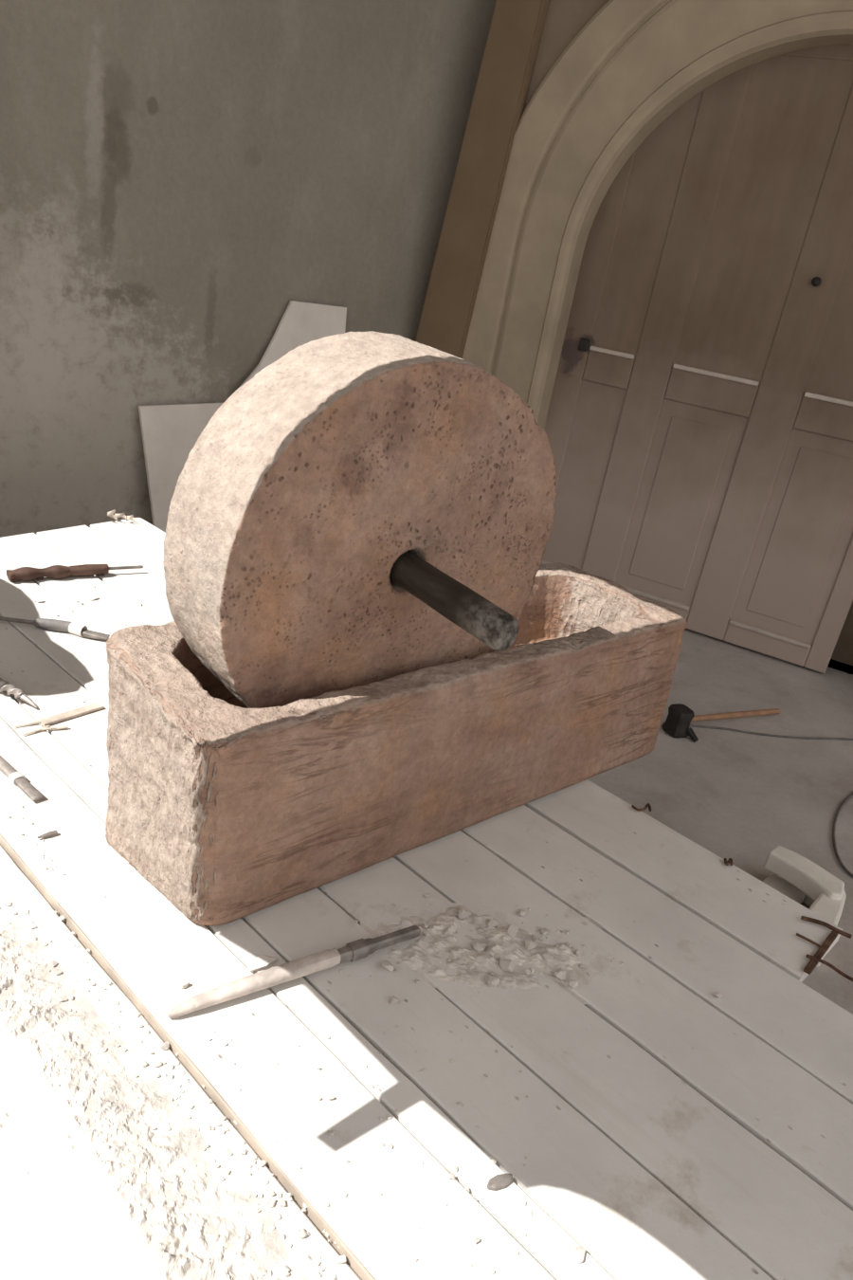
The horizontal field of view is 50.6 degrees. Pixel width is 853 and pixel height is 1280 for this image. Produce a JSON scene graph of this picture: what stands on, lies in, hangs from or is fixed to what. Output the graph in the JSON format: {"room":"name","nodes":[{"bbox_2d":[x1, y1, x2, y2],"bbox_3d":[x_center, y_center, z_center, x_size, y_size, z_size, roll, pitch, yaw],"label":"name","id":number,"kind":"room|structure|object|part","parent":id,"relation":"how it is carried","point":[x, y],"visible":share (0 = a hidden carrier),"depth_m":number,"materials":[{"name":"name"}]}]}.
{"room":"stone carving workshop","nodes":[
{"label":"stone carving workshop","id":0,"kind":"room"},
{"bbox_2d":[0,0,496,537],"bbox_3d":[-0.892,-2.460,2.783,4.000,4.600,0.121,-8,29,-38],"label":"wall","id":1,"kind":"structure","parent":0,"point":[175,174],"depth_m":3.31,"materials":[{"name":"paint"}]},
{"bbox_2d":[524,0,609,109],"bbox_3d":[2.715,-1.691,2.576,5.793,4.600,0.240,20,25,22],"label":"wall","id":2,"kind":"structure","parent":0,"point":[565,19],"depth_m":3.43,"materials":[{"name":"brown paint"}]},
{"bbox_2d":[415,0,549,358],"bbox_3d":[0.353,-2.498,3.422,0.536,4.600,0.065,20,25,22],"label":"wooden plank","id":3,"kind":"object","parent":2,"relation":"attached to","point":[516,29],"depth_m":3.65,"materials":[{"name":"brown wood"}]},
{"bbox_2d":[462,0,852,428],"bbox_3d":[1.371,-1.228,3.415,2.560,2.652,0.268,20,25,22],"label":"trim","id":4,"kind":"structure","parent":2,"relation":"attached to","point":[634,63],"depth_m":3.46,"materials":[{"name":"beige stone"}]},
{"bbox_2d":[541,43,852,673],"bbox_3d":[1.215,-1.111,3.563,1.435,2.248,0.085,20,25,22],"label":"door","id":5,"kind":"structure","parent":2,"relation":"in","point":[699,428],"depth_m":3.60,"materials":[{"name":"wood"}]},
{"bbox_3d":[0.665,-1.245,3.806,0.040,0.050,0.014,20,25,22],"label":"lock plate","id":6,"kind":"part","parent":5,"relation":"part of","materials":[{"name":"metal"}]},
{"bbox_3d":[0.693,-0.715,3.996,0.206,0.824,0.030,20,25,22],"label":"panel","id":7,"kind":"part","parent":5,"relation":"part of","materials":[{"name":"wood"}]},
{"bbox_3d":[0.775,-1.149,3.811,0.200,0.140,0.050,20,25,22],"label":"rail","id":8,"kind":"part","parent":5,"relation":"part of","materials":[{"name":"wood"}]},
{"bbox_3d":[0.776,-1.201,3.769,0.192,0.018,0.030,20,25,22],"label":"ledge moulding","id":9,"kind":"part","parent":5,"relation":"part of","materials":[{"name":"brown wood"}]},
{"bbox_3d":[0.878,-1.706,3.570,0.206,1.096,0.036,20,25,22],"label":"panel","id":10,"kind":"part","parent":5,"relation":"part of","materials":[{"name":"brown wood"}]},
{"bbox_3d":[0.992,-0.193,3.979,0.342,0.018,0.030,20,25,22],"label":"ledge moulding","id":11,"kind":"part","parent":5,"relation":"part of","materials":[{"name":"brown wood"}]},
{"bbox_3d":[0.994,-0.159,4.013,0.350,0.100,0.050,20,25,22],"label":"rail","id":12,"kind":"part","parent":5,"relation":"part of","materials":[{"name":"brown wood"}]},
{"bbox_3d":[1.072,-0.575,3.835,0.356,0.824,0.030,20,25,22],"label":"panel","id":13,"kind":"part","parent":5,"relation":"part of","materials":[{"name":"wood"}]},
{"bbox_3d":[1.154,-1.009,3.650,0.350,0.140,0.050,20,25,22],"label":"rail","id":14,"kind":"part","parent":5,"relation":"part of","materials":[{"name":"brown wood"}]},
{"bbox_3d":[1.155,-1.061,3.609,0.342,0.018,0.030,20,25,22],"label":"ledge moulding","id":15,"kind":"part","parent":5,"relation":"part of","materials":[{"name":"wood"}]},
{"bbox_3d":[1.258,-1.566,3.410,0.356,1.096,0.036,20,25,22],"label":"panel","id":16,"kind":"part","parent":5,"relation":"part of","materials":[{"name":"brown wood"}]},
{"bbox_3d":[1.443,0.006,3.823,0.340,0.100,0.050,20,25,22],"label":"rail","id":17,"kind":"part","parent":5,"relation":"part of","materials":[{"name":"brown wood"}]},
{"bbox_3d":[1.441,-0.027,3.789,0.332,0.018,0.030,20,25,22],"label":"ledge moulding","id":18,"kind":"part","parent":5,"relation":"part of","materials":[{"name":"wood"}]},
{"bbox_3d":[1.521,-0.409,3.645,0.346,0.824,0.030,20,25,22],"label":"panel","id":19,"kind":"part","parent":5,"relation":"part of","materials":[{"name":"brown wood"}]},
{"bbox_3d":[1.446,-1.327,3.344,0.033,0.034,0.045,20,25,22],"label":"knob","id":20,"kind":"part","parent":5,"relation":"part of","materials":[{"name":"metal"}]},
{"bbox_3d":[1.361,-2.106,3.182,0.350,0.100,0.050,20,25,22],"label":"rail","id":21,"kind":"part","parent":5,"relation":"part of","materials":[{"name":"brown wood"}]},
{"bbox_3d":[1.603,-0.844,3.460,0.340,0.140,0.050,20,25,22],"label":"rail","id":22,"kind":"part","parent":5,"relation":"part of","materials":[{"name":"brown wood"}]},
{"bbox_3d":[1.707,-1.400,3.220,0.346,1.096,0.036,20,25,22],"label":"panel","id":23,"kind":"part","parent":5,"relation":"part of","materials":[{"name":"brown wood"}]},
{"bbox_3d":[1.605,-0.895,3.419,0.332,0.018,0.030,20,25,22],"label":"ledge moulding","id":24,"kind":"part","parent":5,"relation":"part of","materials":[{"name":"brown wood"}]},
{"bbox_2d":[587,628,852,1014],"bbox_3d":[0.925,1.579,0.225,14.000,0.120,14.000,-12,32,-42],"label":"floor","id":25,"kind":"structure","parent":0,"point":[740,796],"depth_m":2.84,"materials":[{"name":"concrete"}]},
{"bbox_2d":[138,402,222,532],"bbox_3d":[-0.912,-0.642,3.651,0.511,0.632,0.117,-8,29,-38],"label":"board","id":26,"kind":"object","parent":25,"relation":"on","point":[169,432],"visible":0.29,"depth_m":3.53,"materials":[{"name":"white wood"}]},
{"bbox_2d":[239,300,347,386],"bbox_3d":[-0.584,-0.881,3.819,0.517,1.044,0.088,-8,29,-38],"label":"stone slab","id":27,"kind":"object","parent":25,"relation":"on","point":[301,323],"visible":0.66,"depth_m":3.67,"materials":[{"name":"grey stone"}]},
{"bbox_2d":[0,516,852,1279],"bbox_3d":[-0.496,0.477,1.625,3.224,0.309,1.795,29,29,36],"label":"wooden tabletop","id":28,"kind":"object","parent":25,"relation":"on","point":[667,1127],"depth_m":1.28,"materials":[{"name":"white wood"}]},
{"bbox_2d":[0,677,37,708],"bbox_3d":[-0.900,0.097,1.914,0.208,0.031,0.031,20,25,22],"label":"bit","id":29,"kind":"object","parent":28,"relation":"on","point":[6,685],"visible":1,"depth_m":1.89,"materials":[{"name":"metal"}]},
{"bbox_2d":[0,755,44,801],"bbox_3d":[-0.768,0.240,1.660,0.214,0.016,0.022,27,27,33],"label":"chisel","id":30,"kind":"object","parent":28,"relation":"on","point":[16,777],"visible":1,"depth_m":1.63,"materials":[{"name":"metal"}]},
{"bbox_3d":[-0.716,0.268,1.622,0.073,0.012,0.021,27,27,33],"label":"blade","id":31,"kind":"part","parent":30,"relation":"part of","materials":[{"name":"metal"}]},
{"bbox_2d":[37,829,57,838],"bbox_3d":[-0.639,0.328,1.521,0.032,0.007,0.009,-12,32,-42],"label":"twig","id":32,"kind":"object","parent":28,"relation":"on","point":[53,832],"visible":1,"depth_m":1.52,"materials":[{"name":"wood"}]},
{"bbox_2d":[0,616,109,639],"bbox_3d":[-0.951,-0.041,2.223,0.338,0.028,0.039,9,23,-3],"label":"chisel","id":33,"kind":"object","parent":28,"relation":"on","point":[80,630],"visible":0.99,"depth_m":2.22,"materials":[{"name":"metal"}]},
{"bbox_3d":[-1.042,-0.052,2.212,0.153,0.009,0.009,7,23,-8],"label":"rod","id":34,"kind":"part","parent":33,"relation":"part of","materials":[{"name":"metal"}]},
{"bbox_3d":[-0.816,-0.012,2.226,0.061,0.017,0.025,10,23,-3],"label":"blade","id":35,"kind":"part","parent":33,"relation":"part of","materials":[{"name":"metal"}]},
{"bbox_3d":[-0.745,0.165,1.856,0.060,0.008,0.186,27,28,34],"label":"wood strip","id":36,"kind":"part","parent":28,"relation":"part of","materials":[{"name":"white wood"}]},
{"bbox_2d":[6,564,143,582],"bbox_3d":[-0.990,-0.197,2.563,0.371,0.034,0.047,-8,29,-37],"label":"tool","id":37,"kind":"object","parent":28,"relation":"on","point":[55,571],"visible":1,"depth_m":2.52,"materials":[{"name":"brown wood"}]},
{"bbox_3d":[-1.030,-0.192,2.531,0.268,0.032,0.047,-8,29,-37],"label":"handle","id":38,"kind":"part","parent":37,"relation":"part of","materials":[{"name":"brown wood"}]},
{"bbox_3d":[-0.891,-0.211,2.637,0.123,0.008,0.008,-7,28,-36],"label":"rod","id":39,"kind":"part","parent":37,"relation":"part of","materials":[{"name":"metal"}]},
{"bbox_2d":[88,596,99,600],"bbox_3d":[-0.902,-0.112,2.443,0.017,0.005,0.029,18,24,17],"label":"chip","id":40,"kind":"object","parent":28,"relation":"on","point":[93,597],"visible":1,"depth_m":2.44,"materials":[{"name":"white stone"}]},
{"bbox_2d":[107,509,135,521],"bbox_3d":[-1.038,-0.428,3.067,0.092,0.046,0.048,-1,26,-26],"label":"wood shavings","id":41,"kind":"object","parent":28,"relation":"on","point":[116,516],"visible":1,"depth_m":3.06},
{"bbox_2d":[0,917,308,1279],"bbox_3d":[-0.390,0.561,1.109,0.726,0.016,0.139,29,29,36],"label":"crust","id":42,"kind":"object","parent":28,"relation":"on","point":[168,1211],"visible":1,"depth_m":1.07,"materials":[{"name":"white stone"}]},
{"bbox_2d":[0,901,347,1279],"bbox_3d":[-0.375,0.540,1.179,0.854,0.008,0.158,27,28,34],"label":"crumbs","id":43,"kind":"object","parent":28,"relation":"on","point":[339,1259],"visible":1,"depth_m":1.08,"materials":[{"name":"white stone"}]},
{"bbox_2d":[180,980,189,987],"bbox_3d":[-0.344,0.488,1.279,0.013,0.008,0.012,14,23,8],"label":"chip","id":44,"kind":"object","parent":28,"relation":"on","point":[184,984],"visible":1,"depth_m":1.28,"materials":[{"name":"white stone"}]},
{"bbox_2d":[247,954,276,971],"bbox_3d":[-0.245,0.479,1.343,0.050,0.008,0.024,-5,28,-34],"label":"chip","id":45,"kind":"object","parent":28,"relation":"on","point":[263,960],"visible":1,"depth_m":1.34,"materials":[{"name":"white stone"}]},
{"bbox_2d":[9,563,532,1273],"bbox_3d":[-0.542,0.237,1.783,0.534,0.006,2.205,-5,27,-32],"label":"crumbs","id":46,"kind":"object","parent":28,"relation":"on","point":[329,1097],"visible":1,"depth_m":1.11,"materials":[{"name":"beige stone"}]},
{"bbox_2d":[167,925,420,1018],"bbox_3d":[-0.181,0.483,1.333,0.408,0.026,0.026,-6,28,-34],"label":"chisel","id":47,"kind":"object","parent":28,"relation":"on","point":[358,949],"visible":1,"depth_m":1.31,"materials":[{"name":"metal"}]},
{"bbox_3d":[-0.242,0.489,1.292,0.260,0.026,0.026,-6,28,-34],"label":"blade","id":48,"kind":"part","parent":47,"relation":"part of","materials":[{"name":"metal"}]},
{"bbox_2d":[380,959,393,971],"bbox_3d":[-0.060,0.496,1.376,0.021,0.013,0.021,10,23,-2],"label":"chip","id":49,"kind":"object","parent":28,"relation":"on","point":[386,964],"visible":1,"depth_m":1.37,"materials":[{"name":"beige stone"}]},
{"bbox_2d":[389,995,399,1004],"bbox_3d":[-0.047,0.527,1.319,0.013,0.009,0.013,10,23,-3],"label":"chip","id":50,"kind":"object","parent":28,"relation":"on","point":[393,999],"visible":1,"depth_m":1.32,"materials":[{"name":"beige stone"}]},
{"bbox_2d":[105,562,687,925],"bbox_3d":[0.003,0.128,1.817,1.261,0.362,0.415,-12,32,-42],"label":"trough","id":51,"kind":"object","parent":28,"relation":"on","point":[231,811],"visible":0.82,"depth_m":1.48,"materials":[{"name":"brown stone"}]},
{"bbox_2d":[163,330,556,708],"bbox_3d":[-0.020,-0.108,1.441,0.681,0.680,0.462,-12,32,-42],"label":"millstone","id":52,"kind":"object","parent":51,"relation":"in","point":[366,507],"visible":0.91,"depth_m":1.34,"materials":[{"name":"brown stone"}]},
{"bbox_2d":[441,928,448,934],"bbox_3d":[0.031,0.476,1.473,0.011,0.007,0.015,12,23,4],"label":"chip","id":53,"kind":"object","parent":28,"relation":"on","point":[445,931],"visible":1,"depth_m":1.47,"materials":[{"name":"beige stone"}]},
{"bbox_2d":[451,946,460,955],"bbox_3d":[0.047,0.493,1.435,0.014,0.010,0.019,17,24,14],"label":"chip","id":54,"kind":"object","parent":28,"relation":"on","point":[456,949],"visible":1,"depth_m":1.43,"materials":[{"name":"beige stone"}]},
{"bbox_2d":[458,909,468,919],"bbox_3d":[0.060,0.461,1.513,0.021,0.013,0.021,23,26,27],"label":"chip","id":55,"kind":"object","parent":28,"relation":"on","point":[463,914],"visible":1,"depth_m":1.51,"materials":[{"name":"beige stone"}]},
{"bbox_2d":[467,961,475,969],"bbox_3d":[0.070,0.509,1.413,0.014,0.006,0.015,-2,26,-28],"label":"chip","id":56,"kind":"object","parent":28,"relation":"on","point":[471,965],"visible":1,"depth_m":1.41,"materials":[{"name":"beige stone"}]},
{"bbox_2d":[471,941,487,951],"bbox_3d":[0.086,0.493,1.453,0.024,0.009,0.022,7,23,-9],"label":"chip","id":57,"kind":"object","parent":28,"relation":"on","point":[478,946],"visible":1,"depth_m":1.45,"materials":[{"name":"beige stone"}]},
{"bbox_2d":[360,902,603,1005],"bbox_3d":[0.103,0.494,1.463,0.429,0.014,0.204,8,23,-6],"label":"rubble dust","id":58,"kind":"object","parent":28,"relation":"on","point":[416,958],"visible":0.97,"depth_m":1.45,"materials":[{"name":"stone"}]},
{"bbox_2d":[488,948,494,955],"bbox_3d":[0.104,0.500,1.447,0.013,0.008,0.013,21,25,24],"label":"chip","id":59,"kind":"object","parent":28,"relation":"on","point":[491,951],"visible":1,"depth_m":1.44,"materials":[{"name":"beige stone"}]},
{"bbox_2d":[487,976,499,986],"bbox_3d":[0.103,0.524,1.383,0.015,0.013,0.016,23,26,27],"label":"chip","id":60,"kind":"object","parent":28,"relation":"on","point":[493,981],"visible":1,"depth_m":1.38,"materials":[{"name":"beige stone"}]},
{"bbox_2d":[488,918,498,927],"bbox_3d":[0.111,0.474,1.511,0.019,0.008,0.015,1,25,-21],"label":"chip","id":61,"kind":"object","parent":28,"relation":"on","point":[492,923],"visible":1,"depth_m":1.51,"materials":[{"name":"beige stone"}]},
{"bbox_2d":[338,894,654,1000],"bbox_3d":[0.104,0.488,1.481,0.530,0.006,0.230,1,25,-21],"label":"crumbs","id":62,"kind":"object","parent":28,"relation":"on","point":[566,931],"visible":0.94,"depth_m":1.46,"materials":[{"name":"beige stone"}]},
{"bbox_2d":[487,1172,512,1189],"bbox_3d":[0.088,0.652,1.087,0.035,0.007,0.018,-12,32,-42],"label":"flake","id":63,"kind":"object","parent":28,"relation":"on","point":[499,1181],"visible":1,"depth_m":1.08,"materials":[{"name":"stone"}]},
{"bbox_2d":[499,959,515,971],"bbox_3d":[0.127,0.512,1.421,0.023,0.014,0.025,18,24,16],"label":"chip","id":64,"kind":"object","parent":28,"relation":"on","point":[505,965],"visible":1,"depth_m":1.42,"materials":[{"name":"beige stone"}]},
{"bbox_2d":[506,924,518,936],"bbox_3d":[0.141,0.483,1.498,0.017,0.013,0.024,18,24,16],"label":"chip","id":65,"kind":"object","parent":28,"relation":"on","point":[512,930],"visible":1,"depth_m":1.50,"materials":[{"name":"beige stone"}]},
{"bbox_2d":[518,908,526,915],"bbox_3d":[0.164,0.468,1.547,0.013,0.008,0.015,10,23,-1],"label":"chip","id":66,"kind":"object","parent":28,"relation":"on","point":[521,912],"visible":1,"depth_m":1.54,"materials":[{"name":"beige stone"}]},
{"bbox_2d":[524,969,530,974],"bbox_3d":[0.159,0.522,1.420,0.012,0.007,0.012,7,23,-8],"label":"chip","id":67,"kind":"object","parent":28,"relation":"on","point":[528,972],"visible":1,"depth_m":1.42,"materials":[{"name":"beige stone"}]},
{"bbox_2d":[525,938,537,950],"bbox_3d":[0.171,0.497,1.474,0.020,0.014,0.020,5,23,-13],"label":"chip","id":68,"kind":"object","parent":28,"relation":"on","point":[530,944],"visible":1,"depth_m":1.47,"materials":[{"name":"beige stone"}]},
{"bbox_2d":[540,927,550,935],"bbox_3d":[0.200,0.489,1.515,0.019,0.008,0.015,-1,25,-26],"label":"chip","id":69,"kind":"object","parent":28,"relation":"on","point":[544,931],"visible":1,"depth_m":1.51,"materials":[{"name":"beige stone"}]},
{"bbox_2d":[542,953,553,961],"bbox_3d":[0.195,0.513,1.456,0.018,0.009,0.014,10,23,-1],"label":"chip","id":70,"kind":"object","parent":28,"relation":"on","point":[548,957],"visible":1,"depth_m":1.46,"materials":[{"name":"beige stone"}]},
{"bbox_2d":[554,968,566,980],"bbox_3d":[0.211,0.527,1.425,0.019,0.013,0.019,9,23,-3],"label":"chip","id":71,"kind":"object","parent":28,"relation":"on","point":[560,973],"visible":1,"depth_m":1.42,"materials":[{"name":"beige stone"}]},
{"bbox_2d":[566,978,578,987],"bbox_3d":[0.227,0.537,1.409,0.016,0.013,0.015,-6,28,-34],"label":"chip","id":72,"kind":"object","parent":28,"relation":"on","point":[572,983],"visible":1,"depth_m":1.41,"materials":[{"name":"beige stone"}]},
{"bbox_2d":[575,949,582,956],"bbox_3d":[0.249,0.513,1.482,0.009,0.007,0.012,19,24,20],"label":"chip","id":73,"kind":"object","parent":28,"relation":"on","point":[578,952],"visible":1,"depth_m":1.48,"materials":[{"name":"beige stone"}]},
{"bbox_2d":[573,1245,585,1262],"bbox_3d":[0.173,0.696,1.024,0.013,0.006,0.021,16,23,12],"label":"chip","id":74,"kind":"object","parent":28,"relation":"on","point":[579,1252],"visible":1,"depth_m":1.02,"materials":[{"name":"white stone"}]},
{"bbox_2d":[631,803,651,811],"bbox_3d":[0.466,0.361,1.936,0.048,0.006,0.025,-2,26,-27],"label":"nail","id":75,"kind":"object","parent":28,"relation":"on","point":[648,804],"visible":1,"depth_m":1.93,"materials":[{"name":"black metal"}]},
{"bbox_2d":[713,991,722,998],"bbox_3d":[0.468,0.569,1.447,0.010,0.008,0.010,-10,31,-40],"label":"chip","id":76,"kind":"object","parent":28,"relation":"on","point":[717,994],"visible":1,"depth_m":1.45,"materials":[{"name":"beige stone"}]},
{"bbox_2d":[724,858,733,865],"bbox_3d":[0.604,0.443,1.804,0.018,0.006,0.028,13,23,6],"label":"nail","id":77,"kind":"object","parent":28,"relation":"on","point":[730,861],"visible":1,"depth_m":1.80,"materials":[{"name":"brown metal"}]},
{"bbox_2d":[796,932,826,949],"bbox_3d":[0.688,0.539,1.614,0.055,0.005,0.006,25,27,30],"label":"bar","id":78,"kind":"object","parent":28,"relation":"on","point":[797,934],"visible":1,"depth_m":1.61,"materials":[{"name":"brown metal"}]},
{"bbox_3d":[0.698,0.551,1.595,0.012,0.008,0.149,27,28,34],"label":"end strip","id":79,"kind":"part","parent":28,"relation":"part of","materials":[{"name":"white wood"}]},
{"bbox_2d":[801,915,852,938],"bbox_3d":[0.736,0.526,1.662,0.088,0.008,0.015,19,24,18],"label":"bar","id":80,"kind":"object","parent":28,"relation":"on","point":[808,919],"visible":1,"depth_m":1.66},
{"bbox_2d":[805,953,852,981],"bbox_3d":[0.705,0.567,1.555,0.098,0.006,0.014,24,26,29],"label":"bar","id":81,"kind":"object","parent":28,"relation":"on","point":[831,965],"visible":1,"depth_m":1.56,"materials":[{"name":"metal"}]},
{"bbox_2d":[661,703,781,742],"bbox_3d":[1.059,0.262,3.095,0.581,0.090,0.115,-3,26,-30],"label":"hammer","id":82,"kind":"object","parent":25,"relation":"on","point":[680,717],"visible":1,"depth_m":2.97,"materials":[{"name":"metal"}]},
{"bbox_3d":[1.058,0.262,3.136,0.544,0.057,0.021,-5,27,-33],"label":"handle","id":83,"kind":"part","parent":82,"relation":"part of","materials":[{"name":"orange wood"}]},
{"bbox_2d":[690,724,852,740],"bbox_3d":[1.507,0.338,3.224,1.313,0.008,0.093,4,24,-15],"label":"cable","id":84,"kind":"object","parent":25,"relation":"on","point":[691,725],"visible":0.96,"depth_m":3.10,"materials":[{"name":"grey metal"}]},
{"bbox_2d":[763,845,846,967],"bbox_3d":[0.928,0.624,2.155,0.173,0.120,0.320,6,23,-12],"label":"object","id":85,"kind":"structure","parent":25,"relation":"on","point":[794,875],"depth_m":2.17,"materials":[{"name":"white paint"}]},
{"bbox_2d":[832,792,852,877],"bbox_3d":[1.379,0.556,2.653,0.758,0.008,0.333,-12,32,-42],"label":"wire loop","id":86,"kind":"object","parent":25,"relation":"on","point":[847,870],"visible":1,"depth_m":2.55,"materials":[{"name":"black metal"}]},
{"bbox_2d":[829,601,852,673],"bbox_3d":[1.578,-1.221,3.558,2.800,2.600,0.120,20,25,22],"label":"wall","id":87,"kind":"structure","parent":0,"point":[843,652],"depth_m":3.90,"materials":[{"name":"brown paint"}]}
]}

